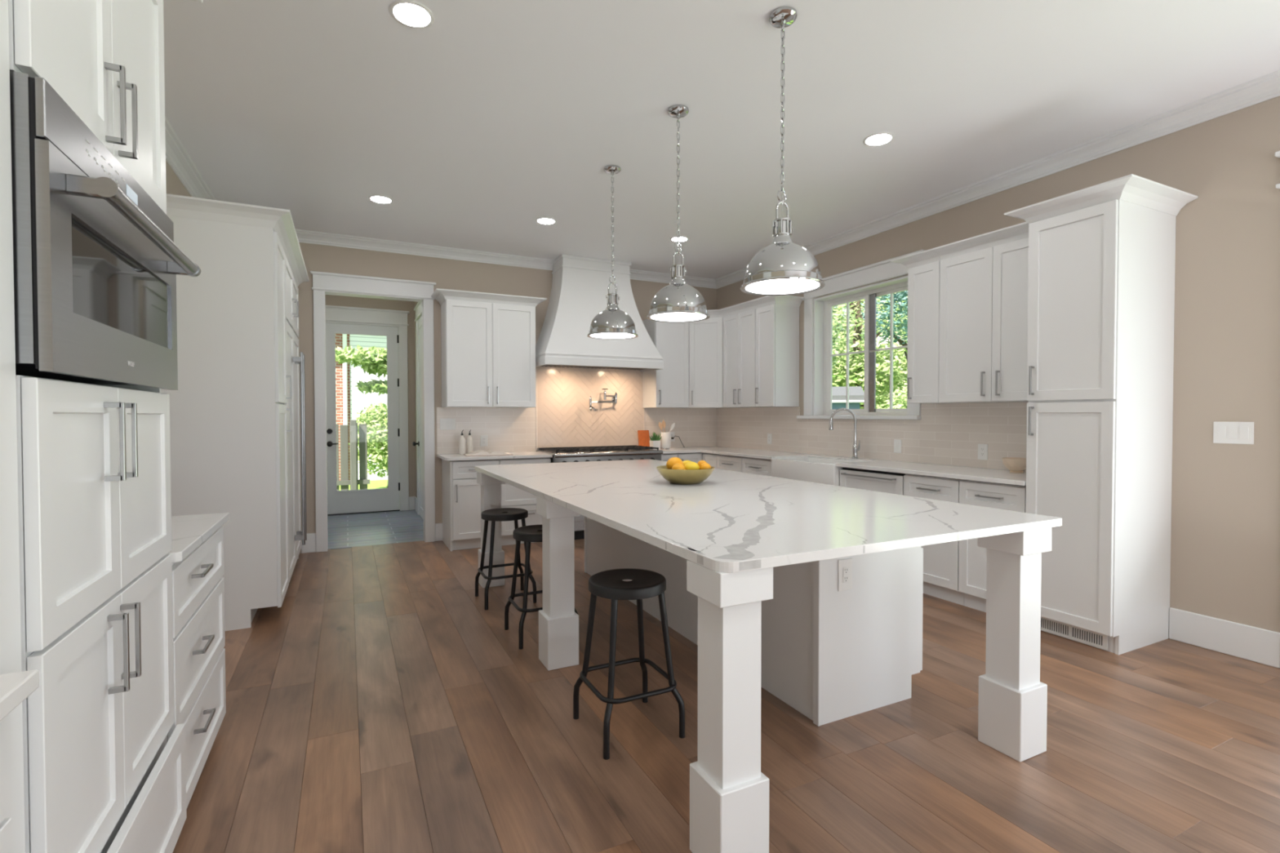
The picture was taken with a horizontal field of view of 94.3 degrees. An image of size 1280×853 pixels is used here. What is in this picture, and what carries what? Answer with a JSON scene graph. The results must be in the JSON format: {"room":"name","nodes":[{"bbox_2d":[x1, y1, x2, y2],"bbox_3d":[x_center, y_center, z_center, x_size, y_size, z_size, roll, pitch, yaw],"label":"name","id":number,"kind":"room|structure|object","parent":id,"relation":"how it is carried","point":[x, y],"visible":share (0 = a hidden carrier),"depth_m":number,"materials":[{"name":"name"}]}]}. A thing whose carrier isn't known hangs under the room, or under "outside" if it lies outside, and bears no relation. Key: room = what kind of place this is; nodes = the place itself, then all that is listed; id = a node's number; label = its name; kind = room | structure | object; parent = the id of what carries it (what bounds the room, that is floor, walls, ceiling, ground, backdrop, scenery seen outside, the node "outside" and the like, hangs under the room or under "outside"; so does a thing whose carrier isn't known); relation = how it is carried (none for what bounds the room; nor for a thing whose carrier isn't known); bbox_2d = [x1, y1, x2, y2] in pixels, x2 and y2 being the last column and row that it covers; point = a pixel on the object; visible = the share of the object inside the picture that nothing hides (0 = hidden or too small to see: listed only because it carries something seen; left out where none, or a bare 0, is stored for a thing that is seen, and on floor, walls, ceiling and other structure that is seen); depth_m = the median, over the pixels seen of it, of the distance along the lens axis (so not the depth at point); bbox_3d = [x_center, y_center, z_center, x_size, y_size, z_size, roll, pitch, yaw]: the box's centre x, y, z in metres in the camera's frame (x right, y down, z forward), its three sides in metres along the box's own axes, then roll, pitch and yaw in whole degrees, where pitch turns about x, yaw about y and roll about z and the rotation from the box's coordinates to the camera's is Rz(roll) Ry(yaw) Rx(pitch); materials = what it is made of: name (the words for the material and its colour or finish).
{"room":"kitchen","nodes":[
{"label":"kitchen","id":0,"kind":"room"},
{"bbox_2d":[165,160,191,196],"bbox_3d":[-1.708,-0.180,0.960,0.150,3.160,10.040,-1,1,-26],"label":"wall","id":1,"kind":"structure","parent":0,"point":[174,185],"depth_m":4.00,"materials":[{"name":"paint"}]},
{"bbox_2d":[164,115,554,270],"bbox_3d":[-0.961,-1.754,3.130,3.140,0.095,6.520,-1,1,-26],"label":"trim","id":2,"kind":"structure","parent":1,"relation":"attached to","point":[178,158],"depth_m":5.82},
{"bbox_2d":[324,294,415,497],"bbox_3d":[-3.791,-0.309,8.078,1.360,3.160,0.150,-1,1,-26],"label":"wall","id":3,"kind":"structure","parent":0,"point":[336,300],"depth_m":8.27,"materials":[{"name":"paint"}]},
{"bbox_2d":[325,322,399,515],"bbox_3d":[-3.765,-0.098,8.035,0.964,2.542,0.156,-1,1,-26],"label":"door","id":4,"kind":"structure","parent":3,"relation":"in","point":[382,500],"depth_m":8.05,"materials":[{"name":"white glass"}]},
{"bbox_2d":[325,305,408,511],"bbox_3d":[-3.787,-0.211,8.056,1.237,2.765,0.195,-1,1,-26],"label":"trim","id":5,"kind":"structure","parent":3,"relation":"attached to","point":[334,314],"depth_m":8.20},
{"bbox_2d":[413,301,417,497],"bbox_3d":[-2.638,-0.298,7.415,0.120,3.160,2.360,-1,1,-26],"label":"wall","id":6,"kind":"structure","parent":0,"point":[415,303],"depth_m":8.23,"materials":[{"name":"paint"}]},
{"bbox_2d":[412,315,422,519],"bbox_3d":[-2.760,-0.108,7.447,0.110,2.560,0.860,-1,1,-26],"label":"door","id":7,"kind":"structure","parent":6,"relation":"in","point":[420,443],"depth_m":7.70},
{"bbox_2d":[413,302,422,515],"bbox_3d":[-2.747,-0.191,7.452,0.044,2.745,1.140,-1,1,-26],"label":"trim","id":8,"kind":"structure","parent":6,"relation":"attached to","point":[417,308],"depth_m":7.85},
{"bbox_2d":[297,242,716,553],"bbox_3d":[-1.430,-0.285,6.628,5.370,3.160,0.120,-1,1,-26],"label":"wall","id":9,"kind":"structure","parent":0,"point":[447,273],"depth_m":6.18,"materials":[{"name":"paint"}]},
{"bbox_2d":[301,523,442,553],"bbox_3d":[-2.659,1.116,5.971,1.298,0.185,0.016,-1,1,-26],"label":"baseboard","id":10,"kind":"structure","parent":9,"relation":"attached to","point":[309,546],"depth_m":5.72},
{"bbox_2d":[310,271,435,552],"bbox_3d":[-2.664,-0.141,6.007,1.144,2.697,0.185,-1,1,-26],"label":"trim","id":11,"kind":"structure","parent":9,"relation":"attached to","point":[324,283],"depth_m":5.88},
{"bbox_2d":[431,288,546,407],"bbox_3d":[-1.578,-0.778,6.234,1.115,1.151,0.440,-1,1,-26],"label":"upper cabinet","id":12,"kind":"object","parent":9,"relation":"attached to","point":[488,340],"visible":1,"depth_m":6.09,"materials":[{"name":"white wood"}]},
{"bbox_2d":[436,365,716,453],"bbox_3d":[-0.559,-0.209,6.985,3.495,0.965,0.014,-1,1,-26],"label":"tiled wall","id":13,"kind":"structure","parent":9,"relation":"attached to","point":[564,418],"depth_m":6.90,"materials":[{"name":"tile"}]},
{"bbox_2d":[440,418,455,430],"bbox_3d":[-2.025,-0.025,6.257,0.155,0.118,0.010,-1,1,-26],"label":"light switch","id":14,"kind":"object","parent":13,"relation":"attached to","point":[445,424],"visible":1,"depth_m":6.25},
{"bbox_2d":[589,388,617,411],"bbox_3d":[-0.429,-0.312,6.973,0.401,0.266,0.082,-1,1,-36],"label":"pot filler","id":15,"kind":"object","parent":13,"relation":"attached to","point":[614,398],"visible":1,"depth_m":6.97,"materials":[{"name":"silver metal"}]},
{"bbox_2d":[535,253,663,372],"bbox_3d":[-0.482,-1.260,6.699,1.400,1.211,0.559,-1,1,-26],"label":"range hood","id":16,"kind":"object","parent":9,"relation":"attached to","point":[580,284],"visible":0.96,"depth_m":6.51,"materials":[{"name":"white"}]},
{"bbox_2d":[642,319,688,408],"bbox_3d":[0.327,-0.801,7.174,0.454,1.146,0.439,-1,1,-26],"label":"upper cabinet","id":17,"kind":"object","parent":9,"relation":"attached to","point":[668,387],"visible":0.75,"depth_m":7.07,"materials":[{"name":"white wood"}]},
{"bbox_2d":[682,309,737,408],"bbox_3d":[0.844,-0.804,7.284,0.701,1.146,0.700,-1,1,-26],"label":"upper cabinet","id":18,"kind":"object","parent":9,"relation":"attached to","point":[705,336],"visible":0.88,"depth_m":7.10,"materials":[{"name":"white wood"}]},
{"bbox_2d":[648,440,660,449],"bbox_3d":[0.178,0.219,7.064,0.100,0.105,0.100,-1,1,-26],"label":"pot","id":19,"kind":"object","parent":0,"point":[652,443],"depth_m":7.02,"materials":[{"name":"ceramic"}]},
{"bbox_2d":[163,0,1279,279],"bbox_3d":[0.231,-1.929,3.231,5.770,0.250,12.450,-1,1,-26],"label":"ceiling","id":20,"kind":"structure","parent":0,"point":[482,122],"depth_m":3.27,"materials":[{"name":"paint"}]},
{"bbox_2d":[368,195,393,204],"bbox_3d":[-2.085,-1.827,4.780,0.184,0.006,0.184,-1,1,-26],"label":"recessed light","id":21,"kind":"object","parent":20,"relation":"in","point":[376,198],"visible":1,"depth_m":4.78,"materials":[{"name":"white"}]},
{"bbox_2d":[370,196,391,203],"bbox_3d":[-2.085,-1.827,4.780,0.146,0.004,0.146,0,1,-11],"label":"diffuser","id":22,"kind":"object","parent":21,"relation":"attached to","point":[376,199],"depth_m":4.78,"materials":[{"name":"white"}]},
{"bbox_2d":[389,0,434,28],"bbox_3d":[-0.990,-1.787,2.578,0.184,0.006,0.184,-1,1,-26],"label":"recessed light","id":23,"kind":"object","parent":20,"relation":"in","point":[409,13],"visible":1,"depth_m":2.57,"materials":[{"name":"white"}]},
{"bbox_2d":[393,3,430,26],"bbox_3d":[-0.990,-1.788,2.578,0.146,0.004,0.146,0,1,-21],"label":"diffuser","id":24,"kind":"object","parent":23,"relation":"attached to","point":[406,14],"depth_m":2.57,"materials":[{"name":"white"}]},
{"bbox_2d":[535,217,556,224],"bbox_3d":[-0.841,-1.838,5.313,0.184,0.006,0.184,-1,1,-26],"label":"recessed light","id":25,"kind":"object","parent":20,"relation":"in","point":[544,220],"visible":1,"depth_m":5.30,"materials":[{"name":"white"}]},
{"bbox_2d":[586,164,638,339],"bbox_3d":[-0.194,-1.230,4.199,0.362,1.181,0.362,0,1,16],"label":"pendant lamp","id":26,"kind":"object","parent":20,"relation":"hanging from","point":[611,323],"visible":1,"depth_m":4.14,"materials":[{"name":"silver metal"}]},
{"bbox_2d":[590,333,635,338],"bbox_3d":[-0.194,-0.646,4.210,0.318,0.005,0.318,-1,1,-26],"label":"diffuser","id":27,"kind":"object","parent":26,"relation":"attached to","point":[596,335],"depth_m":4.22,"materials":[{"name":"white"}]},
{"bbox_2d":[646,104,710,322],"bbox_3d":[0.219,-1.215,3.399,0.362,1.181,0.362,-1,1,-35],"label":"pendant lamp","id":28,"kind":"object","parent":20,"relation":"hanging from","point":[678,301],"visible":1,"depth_m":3.34,"materials":[{"name":"silver metal"}]},
{"bbox_2d":[650,312,706,320],"bbox_3d":[0.219,-0.631,3.410,0.318,0.005,0.318,-1,1,-26],"label":"diffuser","id":29,"kind":"object","parent":28,"relation":"attached to","point":[655,316],"depth_m":3.40,"materials":[{"name":"white"}]},
{"bbox_2d":[740,6,825,295],"bbox_3d":[0.624,-1.201,2.601,0.362,1.181,0.362,-1,1,-35],"label":"pendant lamp","id":30,"kind":"object","parent":20,"relation":"hanging from","point":[784,267],"visible":1,"depth_m":2.54,"materials":[{"name":"silver metal"}]},
{"bbox_2d":[745,278,819,293],"bbox_3d":[0.625,-0.617,2.612,0.318,0.005,0.318,-1,1,-26],"label":"diffuser","id":31,"kind":"object","parent":30,"relation":"attached to","point":[760,286],"depth_m":2.60,"materials":[{"name":"white"}]},
{"bbox_2d":[862,132,894,146],"bbox_3d":[1.505,-1.811,3.747,0.184,0.006,0.184,-1,1,-26],"label":"recessed light","id":32,"kind":"object","parent":20,"relation":"in","point":[881,138],"visible":1,"depth_m":3.74,"materials":[{"name":"white"}]},
{"bbox_2d":[866,133,891,145],"bbox_3d":[1.505,-1.811,3.747,0.146,0.004,0.146,-1,1,-31],"label":"diffuser","id":33,"kind":"object","parent":32,"relation":"attached to","point":[874,139],"depth_m":3.74,"materials":[{"name":"white"}]},
{"bbox_2d":[173,510,1279,852],"bbox_3d":[0.245,1.316,3.268,5.770,0.120,12.400,-1,1,-26],"label":"floor","id":34,"kind":"structure","parent":0,"point":[466,742],"depth_m":2.39,"materials":[{"name":"brown wood"}]},
{"bbox_2d":[0,713,12,852],"bbox_3d":[-0.992,0.872,0.369,0.591,0.876,1.012,-1,1,-26],"label":"base cabinet","id":35,"kind":"object","parent":34,"relation":"on","point":[6,836],"visible":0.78,"depth_m":0.91,"materials":[{"name":"white wood"}]},
{"bbox_2d":[0,669,39,720],"bbox_3d":[-0.990,0.411,0.353,0.587,0.030,1.036,-1,1,-26],"label":"countertop","id":36,"kind":"structure","parent":35,"relation":"on","point":[15,687],"depth_m":0.90,"materials":[{"name":"stone"}]},
{"bbox_2d":[0,0,203,852],"bbox_3d":[-1.432,-0.021,1.294,0.634,2.628,1.038,-1,1,-26],"label":"tall cabinet","id":37,"kind":"object","parent":34,"relation":"on","point":[86,565],"visible":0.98,"depth_m":1.23,"materials":[{"name":"white wood"}]},
{"bbox_2d":[9,70,200,390],"bbox_3d":[-1.396,-0.348,1.288,0.604,0.497,0.843,-1,1,-26],"label":"oven","id":38,"kind":"object","parent":37,"relation":"in","point":[97,261],"visible":1,"depth_m":1.14,"materials":[{"name":"metal"}]},
{"bbox_2d":[166,526,226,809],"bbox_3d":[-1.819,0.844,2.045,0.591,0.873,0.819,-1,1,-26],"label":"base cabinet","id":39,"kind":"object","parent":34,"relation":"on","point":[197,580],"visible":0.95,"depth_m":2.10,"materials":[{"name":"white wood"}]},
{"bbox_2d":[167,512,229,562],"bbox_3d":[-1.827,0.391,2.036,0.577,0.030,0.823,-1,1,-26],"label":"countertop","id":40,"kind":"structure","parent":39,"relation":"on","point":[188,532],"depth_m":2.15,"materials":[{"name":"stone"}]},
{"bbox_2d":[160,193,309,631],"bbox_3d":[-2.955,-0.057,4.479,0.727,2.586,2.130,-1,1,-26],"label":"tall cabinet","id":41,"kind":"object","parent":34,"relation":"on","point":[228,430],"visible":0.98,"depth_m":3.64,"materials":[{"name":"white wood"}]},
{"bbox_2d":[283,319,306,582],"bbox_3d":[-3.084,0.225,4.748,0.710,2.014,1.287,-1,1,-26],"label":"refrigerator","id":42,"kind":"object","parent":34,"relation":"on","point":[295,535],"visible":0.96,"depth_m":4.80,"materials":[{"name":"wood"}]},
{"bbox_2d":[441,459,499,551],"bbox_3d":[-1.736,0.769,6.081,0.472,0.873,0.623,-1,1,-26],"label":"base cabinet","id":43,"kind":"object","parent":34,"relation":"on","point":[460,491],"visible":0.77,"depth_m":5.82,"materials":[{"name":"white wood"}]},
{"bbox_2d":[475,507,536,609],"bbox_3d":[-0.966,0.922,4.252,0.360,0.634,0.360,-1,1,-26],"label":"stool","id":44,"kind":"object","parent":34,"relation":"on","point":[501,514],"visible":0.91,"depth_m":4.18,"materials":[{"name":"black metal"}]},
{"bbox_2d":[498,457,551,545],"bbox_3d":[-1.284,0.765,6.304,0.534,0.873,0.623,-1,1,-26],"label":"base cabinet","id":45,"kind":"object","parent":34,"relation":"on","point":[512,496],"visible":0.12,"depth_m":6.04,"materials":[{"name":"white wood"}]},
{"bbox_2d":[436,451,552,461],"bbox_3d":[-1.516,0.305,6.180,1.058,0.030,0.624,-1,1,-26],"label":"countertop","id":46,"kind":"structure","parent":45,"relation":"on","point":[522,455],"depth_m":5.95,"materials":[{"name":"stone"}]},
{"bbox_2d":[458,430,465,454],"bbox_3d":[-1.834,0.162,6.125,0.066,0.257,0.066,-1,1,-26],"label":"oil bottle","id":47,"kind":"object","parent":46,"relation":"on","point":[461,440],"visible":0.98,"depth_m":6.10,"materials":[{"name":"ceramic"}]},
{"bbox_2d":[466,430,473,453],"bbox_3d":[-1.776,0.161,6.198,0.066,0.257,0.066,-1,1,-26],"label":"oil bottle","id":48,"kind":"object","parent":46,"relation":"on","point":[469,442],"visible":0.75,"depth_m":6.17,"materials":[{"name":"ceramic"}]},
{"bbox_2d":[464,449,512,456],"bbox_3d":[-1.562,0.269,6.105,0.464,0.043,0.280,0,1,-22],"label":"open book","id":49,"kind":"object","parent":46,"relation":"on","point":[491,452],"visible":1,"depth_m":6.00,"materials":[{"name":"paper"}]},
{"bbox_2d":[504,524,579,649],"bbox_3d":[-0.597,0.934,3.576,0.360,0.634,0.360,-1,1,-26],"label":"stool","id":50,"kind":"object","parent":34,"relation":"on","point":[532,533],"visible":0.52,"depth_m":3.45,"materials":[{"name":"black metal"}]},
{"bbox_2d":[536,444,662,539],"bbox_3d":[-0.451,0.715,6.655,1.254,0.958,0.699,-1,1,-26],"label":"range","id":51,"kind":"object","parent":34,"relation":"on","point":[604,453],"visible":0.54,"depth_m":6.37,"materials":[{"name":"metal"}]},
{"bbox_2d":[536,448,662,457],"bbox_3d":[-0.455,0.289,6.656,1.254,0.045,0.681,-1,1,-26],"label":"cooktop","id":52,"kind":"object","parent":51,"relation":"in","point":[557,453],"depth_m":6.38,"materials":[{"name":"metal"}]},
{"bbox_2d":[573,568,684,759],"bbox_3d":[-0.053,0.953,2.503,0.360,0.634,0.360,-1,1,-26],"label":"stool","id":53,"kind":"object","parent":34,"relation":"on","point":[645,584],"visible":1,"depth_m":2.44,"materials":[{"name":"metal"}]},
{"bbox_2d":[661,453,677,461],"bbox_3d":[0.203,0.750,7.038,0.245,0.873,0.623,-1,1,-26],"label":"base cabinet","id":54,"kind":"object","parent":34,"relation":"on","point":[664,457],"visible":0.03,"depth_m":6.78,"materials":[{"name":"white wood"}]},
{"bbox_2d":[660,446,1026,485],"bbox_3d":[1.435,0.313,5.580,1.170,0.030,4.313,-1,1,-26],"label":"countertop","id":55,"kind":"structure","parent":54,"relation":"on","point":[980,474],"depth_m":4.67,"materials":[{"name":"stone"}]},
{"bbox_2d":[637,430,649,446],"bbox_3d":[0.049,0.157,7.257,0.150,0.223,0.059,-1,1,-26],"label":"cutting board","id":56,"kind":"object","parent":55,"relation":"on","point":[643,435],"visible":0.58,"depth_m":7.25,"materials":[{"name":"brown wood"}]},
{"bbox_2d":[648,432,661,449],"bbox_3d":[0.182,0.166,7.047,0.138,0.212,0.132,-1,1,-26],"label":"potted succulent","id":57,"kind":"object","parent":55,"relation":"on","point":[655,442],"visible":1,"depth_m":7.03,"materials":[{"name":"ceramic"}]},
{"bbox_2d":[660,431,671,448],"bbox_3d":[0.308,0.170,7.149,0.128,0.200,0.128,-1,1,-26],"label":"utensil crock","id":58,"kind":"object","parent":55,"relation":"on","point":[665,440],"visible":0.99,"depth_m":7.09,"materials":[{"name":"ceramic"}]},
{"bbox_2d":[771,457,862,486],"bbox_3d":[1.668,0.443,5.501,0.475,0.260,0.828,-1,1,-26],"label":"farmhouse sink","id":59,"kind":"object","parent":55,"relation":"in","point":[812,469],"visible":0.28,"depth_m":5.39,"materials":[{"name":"ceramic"}]},
{"bbox_2d":[828,408,860,458],"bbox_3d":[1.915,0.061,5.548,0.283,0.473,0.092,1,1,30],"label":"faucet","id":60,"kind":"object","parent":55,"relation":"on","point":[855,447],"visible":1,"depth_m":5.51,"materials":[{"name":"silver metal"}]},
{"bbox_2d":[1001,457,1026,473],"bbox_3d":[2.635,0.272,4.156,0.176,0.101,0.176,-1,1,-26],"label":"speckled bowl","id":61,"kind":"object","parent":55,"relation":"on","point":[1015,464],"visible":0.9,"depth_m":4.11,"materials":[{"name":"ceramic"}]},
{"bbox_2d":[673,452,718,468],"bbox_3d":[0.787,0.747,7.181,0.923,0.873,0.884,-1,1,-26],"label":"base cabinet","id":62,"kind":"object","parent":34,"relation":"on","point":[711,459],"visible":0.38,"depth_m":6.90,"materials":[{"name":"white wood"}]},
{"bbox_2d":[716,454,743,471],"bbox_3d":[1.222,0.757,6.632,0.628,0.873,0.481,-1,1,-26],"label":"base cabinet","id":63,"kind":"object","parent":34,"relation":"on","point":[731,463],"visible":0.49,"depth_m":6.49,"materials":[{"name":"white wood"}]},
{"bbox_2d":[584,516,923,726],"bbox_3d":[0.448,0.802,3.895,0.684,0.884,2.769,-1,1,-26],"label":"base cabinet","id":64,"kind":"object","parent":34,"relation":"on","point":[830,655],"visible":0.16,"depth_m":2.68,"materials":[{"name":"white wood"}]},
{"bbox_2d":[838,558,852,591],"bbox_3d":[0.887,0.640,2.564,0.080,0.135,0.008,-1,1,-26],"label":"electrical outlet","id":65,"kind":"object","parent":64,"relation":"attached to","point":[845,566],"visible":1,"depth_m":2.56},
{"bbox_2d":[742,457,771,476],"bbox_3d":[1.437,0.764,6.197,0.628,0.873,0.485,-1,1,-26],"label":"base cabinet","id":66,"kind":"object","parent":34,"relation":"on","point":[749,465],"visible":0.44,"depth_m":6.05,"materials":[{"name":"white wood"}]},
{"bbox_2d":[475,459,1062,852],"bbox_3d":[0.160,0.793,3.555,1.596,0.914,3.523,-1,1,-26],"label":"kitchen island","id":67,"kind":"object","parent":34,"relation":"on","point":[731,529],"visible":0.98,"depth_m":2.28,"materials":[{"name":"stone"}]},
{"bbox_2d":[475,459,1062,573],"bbox_3d":[0.159,0.352,3.547,1.596,0.030,3.523,-1,1,-26],"label":"island countertop","id":68,"kind":"structure","parent":67,"relation":"on","point":[728,522],"depth_m":2.42,"materials":[{"name":"stone"}]},
{"bbox_2d":[656,465,715,484],"bbox_3d":[0.271,0.289,3.541,0.350,0.094,0.350,-1,1,-26],"label":"fruit bowl","id":69,"kind":"object","parent":68,"relation":"on","point":[683,477],"visible":0.93,"depth_m":3.42,"materials":[{"name":"yellow ceramic"}]},
{"bbox_2d":[666,457,683,469],"bbox_3d":[0.208,0.230,3.554,0.108,0.094,0.094,-1,1,-35],"label":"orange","id":70,"kind":"object","parent":69,"relation":"in","point":[672,461],"visible":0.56,"depth_m":3.52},
{"bbox_2d":[840,467,906,495],"bbox_3d":[2.071,0.789,4.878,0.619,0.872,0.634,-1,1,-26],"label":"dishwasher","id":71,"kind":"object","parent":34,"relation":"on","point":[891,482],"visible":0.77,"depth_m":4.72,"materials":[{"name":"silver metal"}]},
{"bbox_2d":[903,474,964,605],"bbox_3d":[2.329,0.797,4.392,0.628,0.873,0.450,-1,1,-26],"label":"base cabinet","id":72,"kind":"object","parent":34,"relation":"on","point":[940,561],"visible":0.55,"depth_m":4.21,"materials":[{"name":"white wood"}]},
{"bbox_2d":[958,480,1026,612],"bbox_3d":[2.531,0.804,3.982,0.628,0.873,0.460,-1,1,-26],"label":"base cabinet","id":73,"kind":"object","parent":34,"relation":"on","point":[972,570],"visible":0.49,"depth_m":3.95,"materials":[{"name":"white wood"}]},
{"bbox_2d":[1004,173,1198,655],"bbox_3d":[2.700,-0.029,3.531,0.710,2.556,0.664,-1,1,-26],"label":"pantry cabinet","id":74,"kind":"object","parent":34,"relation":"on","point":[1102,256],"visible":0.98,"depth_m":3.35,"materials":[{"name":"white wood"}]},
{"bbox_2d":[1040,616,1107,650],"bbox_3d":[2.517,1.199,3.479,0.012,0.090,0.390,-1,1,-26],"label":"floor vent","id":75,"kind":"object","parent":74,"relation":"attached to","point":[1095,639],"visible":0.8,"depth_m":3.45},
{"bbox_2d":[716,96,1279,632],"bbox_3d":[3.264,-0.230,3.415,0.200,3.160,10.040,-1,1,-26],"label":"wall","id":76,"kind":"structure","parent":0,"point":[1225,534],"depth_m":3.31,"materials":[{"name":"paint"}]},
{"bbox_2d":[719,301,777,407],"bbox_3d":[1.233,-0.795,6.815,0.419,1.146,0.628,-1,1,-26],"label":"upper cabinet","id":77,"kind":"object","parent":76,"relation":"attached to","point":[739,321],"visible":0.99,"depth_m":6.74,"materials":[{"name":"white wood"}]},
{"bbox_2d":[749,295,804,406],"bbox_3d":[1.465,-0.787,6.346,0.420,1.146,0.415,-1,1,-26],"label":"upper cabinet","id":78,"kind":"object","parent":76,"relation":"attached to","point":[777,317],"visible":0.99,"depth_m":6.28,"materials":[{"name":"white wood"}]},
{"bbox_2d":[796,249,925,419],"bbox_3d":[2.109,-0.777,5.674,0.240,1.413,1.530,-1,1,-26],"label":"window","id":79,"kind":"structure","parent":76,"relation":"in","point":[818,357],"depth_m":5.77,"materials":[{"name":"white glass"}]},
{"bbox_2d":[716,401,1028,471],"bbox_3d":[1.958,0.045,5.830,0.008,0.495,4.307,-1,1,-26],"label":"tiled wall","id":80,"kind":"structure","parent":76,"relation":"attached to","point":[947,433],"depth_m":5.16,"materials":[{"name":"tile"}]},
{"bbox_2d":[893,439,901,453],"bbox_3d":[2.257,0.173,5.206,0.010,0.118,0.078,-1,1,-26],"label":"light switch","id":81,"kind":"object","parent":80,"relation":"attached to","point":[897,443],"visible":1,"depth_m":5.21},
{"bbox_2d":[977,444,987,460],"bbox_3d":[2.602,0.193,4.510,0.008,0.120,0.078,-1,1,-26],"label":"electrical outlet","id":82,"kind":"object","parent":80,"relation":"attached to","point":[982,448],"visible":1,"depth_m":4.51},
{"bbox_2d":[889,248,958,403],"bbox_3d":[2.280,-0.757,4.697,0.420,1.146,0.383,-1,1,-26],"label":"upper cabinet","id":83,"kind":"object","parent":76,"relation":"attached to","point":[923,267],"visible":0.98,"depth_m":4.59,"materials":[{"name":"white wood"}]},
{"bbox_2d":[629,69,1279,288],"bbox_3d":[2.516,-1.755,3.063,1.425,0.095,9.720,-1,1,-26],"label":"trim","id":84,"kind":"structure","parent":76,"relation":"attached to","point":[1265,87],"depth_m":3.98,"materials":[{"name":"wood"}]},
{"bbox_2d":[932,222,1028,403],"bbox_3d":[2.545,-0.748,4.157,0.419,1.146,0.816,-1,1,-26],"label":"upper cabinet","id":85,"kind":"object","parent":76,"relation":"attached to","point":[984,278],"visible":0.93,"depth_m":4.14,"materials":[{"name":"white wood"}]},
{"bbox_2d":[1168,607,1279,668],"bbox_3d":[3.220,1.160,3.288,0.016,0.185,0.466,-1,1,-26],"label":"baseboard","id":86,"kind":"structure","parent":76,"relation":"attached to","point":[1261,646],"depth_m":3.27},
{"bbox_2d":[1213,422,1253,444],"bbox_3d":[3.235,0.035,3.240,0.010,0.120,0.165,-1,1,-26],"label":"light switch","id":87,"kind":"object","parent":76,"relation":"attached to","point":[1229,433],"visible":1,"depth_m":3.24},
{"label":"outside","id":88,"kind":"structure","parent":0,"visible":0},
{"bbox_2d":[339,480,387,490],"bbox_3d":[-6.309,1.071,35.387,100.000,0.100,51.000,-1,1,-26],"label":"ground","id":89,"kind":"structure","parent":88,"point":[374,484],"depth_m":14.25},
{"bbox_2d":[336,419,369,490],"bbox_3d":[-6.349,0.673,11.087,2.380,1.590,0.160,-1,1,-26],"label":"wooden fence","id":90,"kind":"object","parent":89,"relation":"on","point":[363,481],"visible":0.26,"depth_m":11.47,"materials":[{"name":"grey wood"}]},
{"bbox_2d":[335,344,386,395],"bbox_3d":[-4.228,-0.326,11.300,3.218,3.681,1.301,-1,1,-26],"label":"tree","id":91,"kind":"object","parent":89,"relation":"on","point":[374,364],"visible":0.42,"depth_m":10.76,"materials":[{"name":"green plant"}]},
{"bbox_2d":[335,333,387,480],"bbox_3d":[-7.059,-2.427,17.636,15.400,7.550,6.050,-1,1,-26],"label":"outdoor view","id":92,"kind":"structure","parent":89,"relation":"on","point":[349,401],"depth_m":15.12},
{"bbox_2d":[348,401,387,488],"bbox_3d":[-5.329,0.456,13.239,2.090,2.052,1.579,-1,1,-26],"label":"bush","id":93,"kind":"object","parent":89,"relation":"on","point":[377,442],"visible":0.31,"depth_m":12.85,"materials":[{"name":"green plant"}]},
{"bbox_2d":[832,305,841,368],"bbox_3d":[4.341,-1.720,16.531,2.434,6.267,2.400,-1,1,-26],"label":"tree","id":94,"kind":"object","parent":89,"relation":"on","point":[835,341],"visible":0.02,"depth_m":16.07,"materials":[{"name":"green plant"}]},
{"bbox_2d":[831,386,864,408],"bbox_3d":[3.891,0.260,13.472,2.100,2.310,2.160,0,1,16],"label":"garden shed","id":95,"kind":"object","parent":89,"relation":"on","point":[856,394],"visible":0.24,"depth_m":12.36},
{"bbox_2d":[831,306,864,383],"bbox_3d":[8.296,-2.582,29.596,5.546,7.507,5.562,-1,1,-26],"label":"tree","id":96,"kind":"object","parent":89,"relation":"on","point":[840,325],"visible":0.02,"depth_m":28.25,"materials":[{"name":"green plant"}]},
{"bbox_2d":[831,291,907,408],"bbox_3d":[7.533,-2.018,20.531,4.702,6.711,4.864,-1,1,-26],"label":"tree","id":97,"kind":"object","parent":89,"relation":"on","point":[856,361],"visible":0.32,"depth_m":19.51,"materials":[{"name":"green plant"}]},
{"bbox_2d":[835,293,907,375],"bbox_3d":[14.882,-5.643,40.414,13.830,13.215,13.773,-1,1,-26],"label":"tree","id":98,"kind":"object","parent":89,"relation":"on","point":[882,326],"visible":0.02,"depth_m":37.76,"materials":[{"name":"green plant"}]},
{"bbox_2d":[860,290,907,359],"bbox_3d":[7.256,-1.680,15.727,2.814,6.211,2.778,-1,1,-26],"label":"tree","id":99,"kind":"object","parent":89,"relation":"on","point":[903,297],"visible":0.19,"depth_m":15.71,"materials":[{"name":"green plant"}]},
{"bbox_2d":[875,335,906,407],"bbox_3d":[14.086,-1.529,27.009,6.500,5.370,5.560,0,1,14],"label":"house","id":100,"kind":"structure","parent":89,"relation":"on","point":[877,337],"depth_m":26.92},
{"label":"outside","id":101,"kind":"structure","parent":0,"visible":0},
{"bbox_3d":[31.371,1.515,9.387,55.460,0.100,29.000,-1,1,-26],"label":"ground","id":102,"kind":"structure","parent":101,"visible":0},
{"bbox_2d":[876,386,906,412],"bbox_3d":[5.453,0.261,11.460,1.725,2.487,1.772,-1,1,-26],"label":"bush","id":103,"kind":"object","parent":102,"relation":"on","point":[902,399],"visible":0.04,"depth_m":11.44,"materials":[{"name":"green plant"}]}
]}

